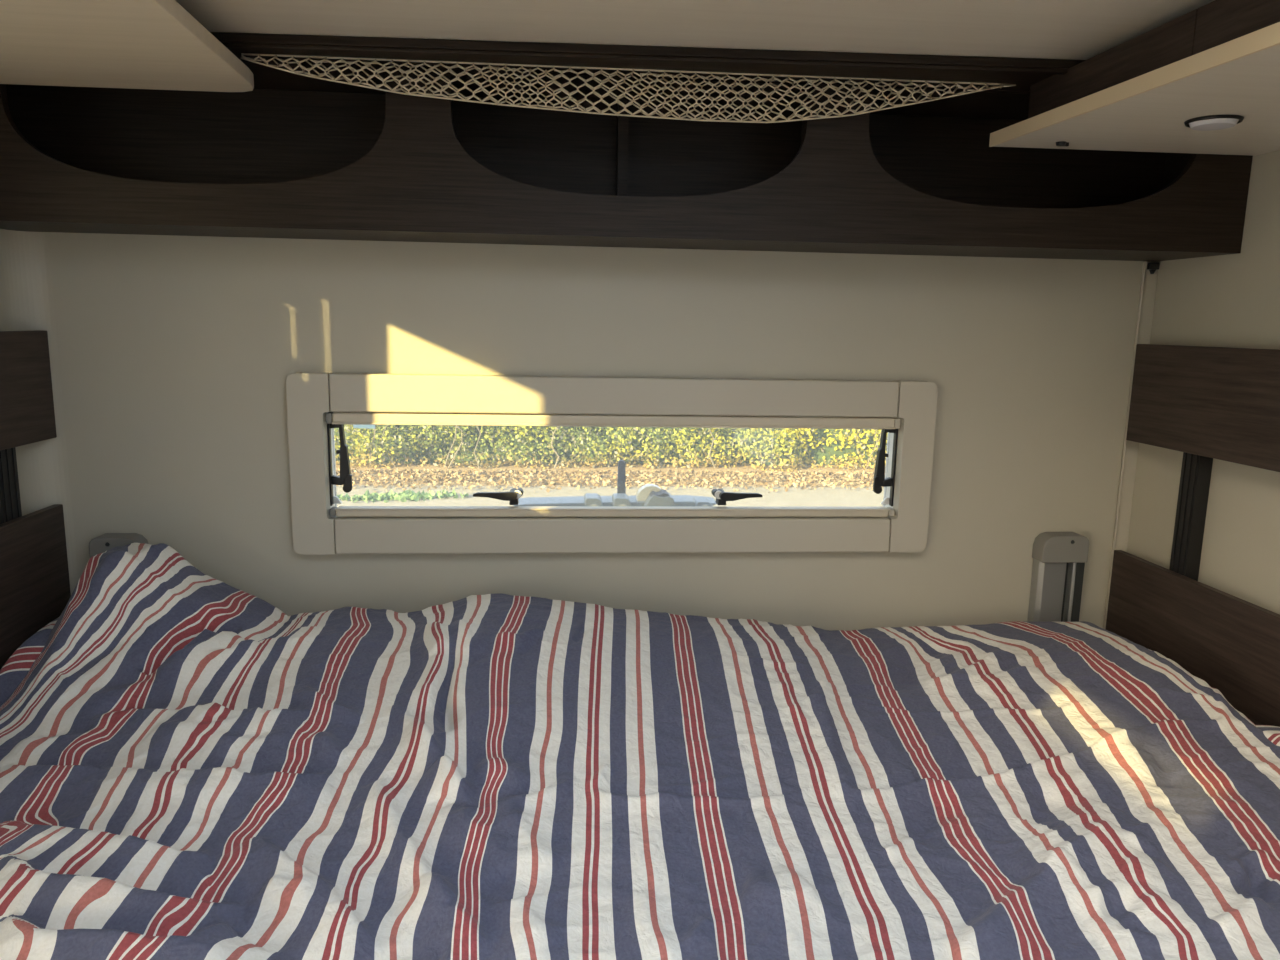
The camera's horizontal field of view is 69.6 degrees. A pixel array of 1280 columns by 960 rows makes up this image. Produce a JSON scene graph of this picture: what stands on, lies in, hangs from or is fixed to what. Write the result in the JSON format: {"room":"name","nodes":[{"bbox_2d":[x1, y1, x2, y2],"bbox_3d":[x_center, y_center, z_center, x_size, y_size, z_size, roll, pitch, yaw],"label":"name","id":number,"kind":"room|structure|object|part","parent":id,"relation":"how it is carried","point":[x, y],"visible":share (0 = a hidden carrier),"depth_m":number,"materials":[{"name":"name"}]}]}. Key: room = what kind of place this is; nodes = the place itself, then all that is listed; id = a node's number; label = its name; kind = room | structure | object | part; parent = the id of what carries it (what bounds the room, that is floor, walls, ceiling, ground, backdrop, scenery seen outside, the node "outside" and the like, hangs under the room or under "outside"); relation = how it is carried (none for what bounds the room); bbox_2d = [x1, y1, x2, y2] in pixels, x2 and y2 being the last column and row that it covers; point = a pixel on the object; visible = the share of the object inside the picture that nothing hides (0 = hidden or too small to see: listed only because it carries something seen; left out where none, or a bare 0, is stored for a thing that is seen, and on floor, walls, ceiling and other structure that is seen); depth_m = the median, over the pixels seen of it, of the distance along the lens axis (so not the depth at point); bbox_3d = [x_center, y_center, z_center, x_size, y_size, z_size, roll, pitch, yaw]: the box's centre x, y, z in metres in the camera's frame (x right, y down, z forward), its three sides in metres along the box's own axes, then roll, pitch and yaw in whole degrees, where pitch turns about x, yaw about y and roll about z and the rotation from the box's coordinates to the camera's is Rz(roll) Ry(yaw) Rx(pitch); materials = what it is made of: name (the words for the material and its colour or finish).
{"room":"camper van interior","nodes":[
{"label":"camper van interior","id":0,"kind":"room"},
{"bbox_2d":[0,229,24,515],"bbox_3d":[-0.875,0.388,-0.877,0.010,3.100,5.200,0,10,-5],"label":"wall","id":1,"kind":"structure","parent":0,"point":[3,327],"depth_m":1.58,"materials":[{"name":"paint"}]},
{"bbox_2d":[0,330,70,669],"bbox_3d":[-1.043,0.139,1.290,0.043,0.680,0.809,0,10,-5],"label":"wall panel","id":2,"kind":"object","parent":1,"relation":"attached to","point":[34,571],"visible":0.67,"depth_m":1.57,"materials":[{"name":"brown wood"}]},
{"bbox_3d":[-1.024,-0.102,1.250,0.016,0.191,0.809,0,10,-5],"label":"panel","id":3,"kind":"part","parent":2,"relation":"part of","materials":[{"name":"brown wood"}]},
{"bbox_3d":[-1.032,0.294,1.318,0.016,0.366,0.809,0,10,-5],"label":"panel","id":4,"kind":"part","parent":2,"relation":"part of","materials":[{"name":"brown wood"}]},
{"bbox_2d":[0,0,253,91],"bbox_3d":[-0.771,-0.545,0.957,0.518,0.052,0.901,0,10,-5],"label":"upper cabinet","id":5,"kind":"object","parent":1,"relation":"attached to","point":[129,44],"visible":1,"depth_m":1.19,"materials":[{"name":"beige wood"}]},
{"bbox_2d":[49,232,1156,630],"bbox_3d":[-0.057,0.340,1.855,2.192,2.300,0.035,0,10,-5],"label":"wall","id":6,"kind":"structure","parent":0,"point":[178,354],"depth_m":1.75,"materials":[{"name":"paint"}]},
{"bbox_2d":[0,229,78,594],"bbox_3d":[-1.080,0.474,1.740,0.055,1.835,0.055,0,10,-5],"label":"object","id":7,"kind":"structure","parent":6,"relation":"attached to","point":[25,256],"depth_m":1.64,"materials":[{"name":"paint"}]},
{"bbox_2d":[89,533,148,557],"bbox_3d":[-0.962,0.272,1.720,0.090,0.345,0.044,0,10,-5],"label":"rail","id":8,"kind":"object","parent":6,"relation":"attached to","point":[102,543],"visible":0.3,"depth_m":1.67,"materials":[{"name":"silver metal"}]},
{"bbox_2d":[286,372,937,554],"bbox_3d":[-0.040,-0.032,1.788,1.221,0.338,0.088,0,10,-5],"label":"window","id":9,"kind":"structure","parent":6,"relation":"in","point":[318,403],"depth_m":1.75,"materials":[{"name":"beige plastic"}]},
{"bbox_3d":[-0.608,-0.029,1.708,0.075,0.338,0.030,0,10,-5],"label":"frame","id":10,"kind":"part","parent":9,"relation":"part of","materials":[{"name":"beige plastic"}]},
{"bbox_3d":[-0.574,-0.116,1.703,0.012,0.021,0.024,0,10,-5],"label":"rail","id":11,"kind":"part","parent":9,"relation":"part of","materials":[{"name":"grey plastic"}]},
{"bbox_3d":[-0.577,0.059,1.733,0.012,0.016,0.024,0,10,-5],"label":"rail","id":12,"kind":"part","parent":9,"relation":"part of","materials":[{"name":"grey plastic"}]},
{"bbox_3d":[-0.565,-0.046,1.736,0.033,0.112,0.016,0,10,-5],"label":"stay arm","id":13,"kind":"part","parent":9,"relation":"part of","materials":[{"name":"black plastic"}]},
{"bbox_3d":[-0.553,0.006,1.739,0.017,0.035,0.008,0,10,-5],"label":"stay knob","id":14,"kind":"part","parent":9,"relation":"part of","materials":[{"name":"black plastic"}]},
{"bbox_3d":[-0.277,0.031,1.762,0.084,0.017,0.010,0,10,-5],"label":"latch lever","id":15,"kind":"part","parent":9,"relation":"part of","materials":[{"name":"black plastic"}]},
{"bbox_3d":[-0.040,0.106,1.783,1.069,0.068,0.030,0,10,-5],"label":"frame","id":16,"kind":"part","parent":9,"relation":"part of","materials":[{"name":"beige plastic"}]},
{"bbox_3d":[-0.040,0.061,1.781,1.067,0.018,0.026,0,10,-5],"label":"screen rail","id":17,"kind":"part","parent":9,"relation":"part of","materials":[{"name":"beige plastic"}]},
{"bbox_3d":[-0.036,-0.113,1.751,1.067,0.023,0.026,0,10,-5],"label":"blind rail","id":18,"kind":"part","parent":9,"relation":"part of","materials":[{"name":"beige plastic"}]},
{"bbox_3d":[-0.035,-0.159,1.737,1.069,0.070,0.030,0,10,-5],"label":"frame","id":19,"kind":"part","parent":9,"relation":"part of","materials":[{"name":"beige plastic"}]},
{"bbox_3d":[0.198,0.033,1.806,0.084,0.017,0.010,0,10,-5],"label":"latch lever","id":20,"kind":"part","parent":9,"relation":"part of","materials":[{"name":"black plastic"}]},
{"bbox_3d":[0.474,0.010,1.831,0.017,0.035,0.008,0,10,-5],"label":"stay knob","id":21,"kind":"part","parent":9,"relation":"part of","materials":[{"name":"black plastic"}]},
{"bbox_3d":[0.486,-0.043,1.832,0.033,0.112,0.016,0,10,-5],"label":"stay arm","id":22,"kind":"part","parent":9,"relation":"part of","materials":[{"name":"black plastic"}]},
{"bbox_3d":[0.498,0.063,1.831,0.012,0.016,0.024,0,10,-5],"label":"rail","id":23,"kind":"part","parent":9,"relation":"part of","materials":[{"name":"beige plastic"}]},
{"bbox_3d":[0.501,-0.112,1.801,0.012,0.021,0.024,0,10,-5],"label":"rail","id":24,"kind":"part","parent":9,"relation":"part of","materials":[{"name":"beige plastic"}]},
{"bbox_3d":[0.533,-0.025,1.812,0.075,0.338,0.030,0,10,-5],"label":"frame","id":25,"kind":"part","parent":9,"relation":"part of","materials":[{"name":"beige plastic"}]},
{"bbox_2d":[0,32,1252,260],"bbox_3d":[-0.022,-0.530,1.501,2.110,0.264,0.367,0,10,-5],"label":"shelf","id":26,"kind":"object","parent":6,"relation":"attached to","point":[292,156],"visible":0.95,"depth_m":1.55,"materials":[{"name":"brown wood"}]},
{"bbox_3d":[-0.037,-0.562,1.677,2.110,0.234,0.008,0,10,-5],"label":"panel","id":27,"kind":"part","parent":26,"relation":"part of","materials":[{"name":"brown wood"}]},
{"bbox_2d":[241,53,1015,122],"bbox_3d":[0.000,-0.602,1.437,1.202,0.075,0.042,0,10,-4],"label":"net","id":28,"kind":"object","parent":26,"relation":"hanging from","point":[367,64],"visible":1,"depth_m":1.43,"materials":[{"name":"beige fabric"}]},
{"bbox_3d":[-0.011,-0.638,1.393,2.113,0.013,0.158,0,10,-4],"label":"rail","id":29,"kind":"part","parent":26,"relation":"part of","materials":[{"name":"brown wood"}]},
{"bbox_3d":[1.016,-0.541,1.678,0.011,0.233,0.182,0,10,-5],"label":"panel","id":30,"kind":"part","parent":26,"relation":"part of","materials":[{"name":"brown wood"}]},
{"bbox_2d":[1027,532,1088,621],"bbox_3d":[0.848,0.279,1.884,0.097,0.345,0.044,0,10,-5],"label":"rail","id":31,"kind":"object","parent":6,"relation":"attached to","point":[1059,558],"visible":0.66,"depth_m":1.86,"materials":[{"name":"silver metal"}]},
{"bbox_2d":[1103,263,1157,628],"bbox_3d":[0.980,0.381,1.930,0.034,1.632,0.014,0,10,-5],"label":"trim","id":32,"kind":"structure","parent":6,"relation":"attached to","point":[1148,281],"depth_m":1.85,"materials":[{"name":"beige plastic"}]},
{"bbox_2d":[1147,262,1159,273],"bbox_3d":[0.996,-0.411,1.785,0.018,0.022,0.012,0,10,-5],"label":"clip","id":33,"kind":"object","parent":6,"relation":"attached to","point":[1152,267],"visible":1,"depth_m":1.78,"materials":[{"name":"black plastic"}]},
{"bbox_2d":[175,0,1213,59],"bbox_3d":[0.194,-0.264,-0.894,2.112,0.030,5.200,0,10,-5],"label":"ceiling","id":34,"kind":"structure","parent":0,"point":[1038,29],"depth_m":1.24,"materials":[{"name":"laminate"}]},
{"bbox_2d":[1127,150,1279,614],"bbox_3d":[1.246,0.790,-0.617,0.040,2.300,5.200,0,10,-5],"label":"wall","id":35,"kind":"structure","parent":0,"point":[1230,300],"depth_m":1.60,"materials":[{"name":"paint"}]},
{"bbox_2d":[989,0,1279,155],"bbox_3d":[0.842,-0.514,1.093,0.463,0.098,0.872,0,10,-5],"label":"upper cabinet","id":36,"kind":"object","parent":35,"relation":"attached to","point":[1219,57],"visible":1,"depth_m":1.23,"materials":[{"name":"laminate"}]},
{"bbox_3d":[0.658,-0.567,1.303,0.016,0.071,0.376,0,10,-7],"label":"panel","id":37,"kind":"part","parent":36,"relation":"part of","materials":[{"name":"brown wood"}]},
{"bbox_2d":[1184,115,1243,130],"bbox_3d":[0.804,-0.499,1.290,0.072,0.009,0.072,0,10,-5],"label":"ceiling spotlight","id":38,"kind":"object","parent":36,"relation":"attached to","point":[1213,122],"visible":1,"depth_m":1.27,"materials":[{"name":"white plastic"}]},
{"bbox_3d":[0.710,-0.494,0.884,0.016,0.071,0.479,0,10,-7],"label":"door","id":39,"kind":"part","parent":36,"relation":"part of","materials":[{"name":"brown wood"}]},
{"bbox_2d":[1105,344,1279,726],"bbox_3d":[1.017,0.142,1.467,0.042,0.691,0.791,0,10,-5],"label":"wall panel","id":40,"kind":"object","parent":35,"relation":"attached to","point":[1202,403],"visible":0.72,"depth_m":1.62,"materials":[{"name":"brown wood"}]},
{"bbox_3d":[1.000,0.346,1.501,0.016,0.278,0.791,0,10,-5],"label":"panel","id":41,"kind":"part","parent":40,"relation":"part of","materials":[{"name":"brown wood"}]},
{"bbox_3d":[1.009,-0.105,1.423,0.016,0.189,0.791,0,10,-5],"label":"panel","id":42,"kind":"part","parent":40,"relation":"part of","materials":[{"name":"brown wood"}]},
{"bbox_3d":[0.153,1.870,-0.528,2.112,0.100,5.200,0,10,-5],"label":"floor","id":43,"kind":"structure","parent":0,"visible":0},
{"bbox_3d":[0.001,1.021,1.194,2.092,0.984,1.415,0,10,-5],"label":"bed","id":44,"kind":"object","parent":43,"relation":"on","visible":0},
{"bbox_2d":[0,617,58,705],"bbox_3d":[-0.941,0.334,1.568,0.200,0.207,0.300,0,10,-5],"label":"pillow","id":45,"kind":"object","parent":44,"relation":"on","point":[16,668],"visible":0.05,"depth_m":1.45,"materials":[{"name":"fabric"}]},
{"bbox_2d":[0,543,1279,959],"bbox_3d":[0.019,0.373,1.088,1.980,0.328,1.425,0,10,-5],"label":"duvet","id":46,"kind":"object","parent":44,"relation":"on","point":[192,767],"visible":1,"depth_m":1.20,"materials":[{"name":"fabric"}]},
{"bbox_2d":[1256,725,1279,745],"bbox_3d":[0.963,0.447,1.234,0.102,0.134,0.510,0,10,-5],"label":"pillow","id":47,"kind":"object","parent":44,"relation":"on","point":[1272,733],"visible":0.12,"depth_m":1.35,"materials":[{"name":"fabric"}]},
{"label":"outside","id":48,"kind":"structure","parent":0,"visible":0},
{"bbox_2d":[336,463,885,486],"bbox_3d":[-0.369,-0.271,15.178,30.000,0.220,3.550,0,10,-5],"label":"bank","id":49,"kind":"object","parent":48,"point":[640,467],"depth_m":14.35,"materials":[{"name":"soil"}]},
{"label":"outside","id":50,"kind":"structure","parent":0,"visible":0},
{"bbox_2d":[336,485,883,506],"bbox_3d":[-2.875,-3.046,31.869,80.000,0.100,59.400,0,10,-5],"label":"ground","id":51,"kind":"structure","parent":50,"point":[838,496],"depth_m":12.95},
{"bbox_2d":[337,489,468,502],"bbox_3d":[-3.545,0.228,12.262,2.490,0.168,0.550,-1,10,-15],"label":"grass","id":52,"kind":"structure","parent":51,"relation":"on","point":[404,495],"depth_m":12.28,"materials":[{"name":"green plant"}]},
{"bbox_2d":[336,468,873,492],"bbox_3d":[-0.236,0.023,13.638,20.044,0.192,1.404,0,10,-5],"label":"leaf litter","id":53,"kind":"object","parent":51,"relation":"on","point":[850,477],"visible":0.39,"depth_m":13.89,"materials":[{"name":"brown plant"}]},
{"bbox_2d":[334,424,887,473],"bbox_3d":[-0.316,-1.337,14.899,20.134,2.608,1.689,0,10,-5],"label":"hedge","id":54,"kind":"object","parent":51,"relation":"on","point":[534,446],"visible":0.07,"depth_m":14.72,"materials":[{"name":"green plant"}]},
{"bbox_3d":[-4.033,-0.925,14.026,0.296,1.485,0.058,5,11,24],"label":"stem","id":55,"kind":"part","parent":54,"relation":"part of","materials":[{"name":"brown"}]},
{"bbox_3d":[-3.792,-0.867,14.150,0.382,1.341,0.084,-2,10,-17],"label":"stem","id":56,"kind":"part","parent":54,"relation":"part of","materials":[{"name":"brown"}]},
{"bbox_3d":[-2.914,-0.926,14.127,0.216,1.497,0.079,0,10,-5],"label":"stem","id":57,"kind":"part","parent":54,"relation":"part of","materials":[{"name":"brown"}]},
{"bbox_3d":[-2.866,-0.765,14.080,0.312,1.202,0.164,0,10,-5],"label":"stem","id":58,"kind":"part","parent":54,"relation":"part of","materials":[{"name":"brown"}]},
{"bbox_3d":[-2.526,-0.924,14.072,0.194,1.524,0.102,7,12,32],"label":"stem","id":59,"kind":"part","parent":54,"relation":"part of","materials":[{"name":"brown plant"}]},
{"bbox_3d":[-1.282,-0.829,14.307,0.105,1.311,0.193,10,13,43],"label":"stem","id":60,"kind":"part","parent":54,"relation":"part of","materials":[{"name":"brown"}]},
{"bbox_3d":[1.151,-0.808,14.557,0.155,1.277,0.136,0,10,-5],"label":"stem","id":61,"kind":"part","parent":54,"relation":"part of","materials":[{"name":"brown"}]},
{"bbox_3d":[3.730,-0.861,14.577,0.193,1.464,0.159,0,10,-5],"label":"stem","id":62,"kind":"part","parent":54,"relation":"part of","materials":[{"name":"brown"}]},
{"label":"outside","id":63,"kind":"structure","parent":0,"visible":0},
{"bbox_2d":[514,460,716,505],"bbox_3d":[-0.053,0.012,2.068,0.458,0.102,0.115,0,10,-5],"label":"carrier","id":64,"kind":"object","parent":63,"point":[648,494],"visible":0.8,"depth_m":2.06,"materials":[{"name":"grey plastic"}]},
{"bbox_3d":[-0.055,0.050,2.093,0.458,0.018,0.080,0,10,-5],"label":"rail","id":65,"kind":"part","parent":64,"relation":"part of","materials":[{"name":"grey plastic"}]},
{"bbox_3d":[-0.042,0.003,2.110,0.019,0.098,0.018,0,10,-5],"label":"post","id":66,"kind":"part","parent":64,"relation":"part of","materials":[{"name":"grey metal"}]},
{"bbox_3d":[0.019,0.035,2.081,0.054,0.050,0.030,0,10,-5],"label":"knob","id":67,"kind":"part","parent":64,"relation":"part of","materials":[{"name":"white plastic"}]},
{"bbox_3d":[0.041,0.046,2.057,0.071,0.038,0.065,0,10,-5],"label":"clamp knob","id":68,"kind":"part","parent":64,"relation":"part of","materials":[{"name":"grey plastic"}]}
]}

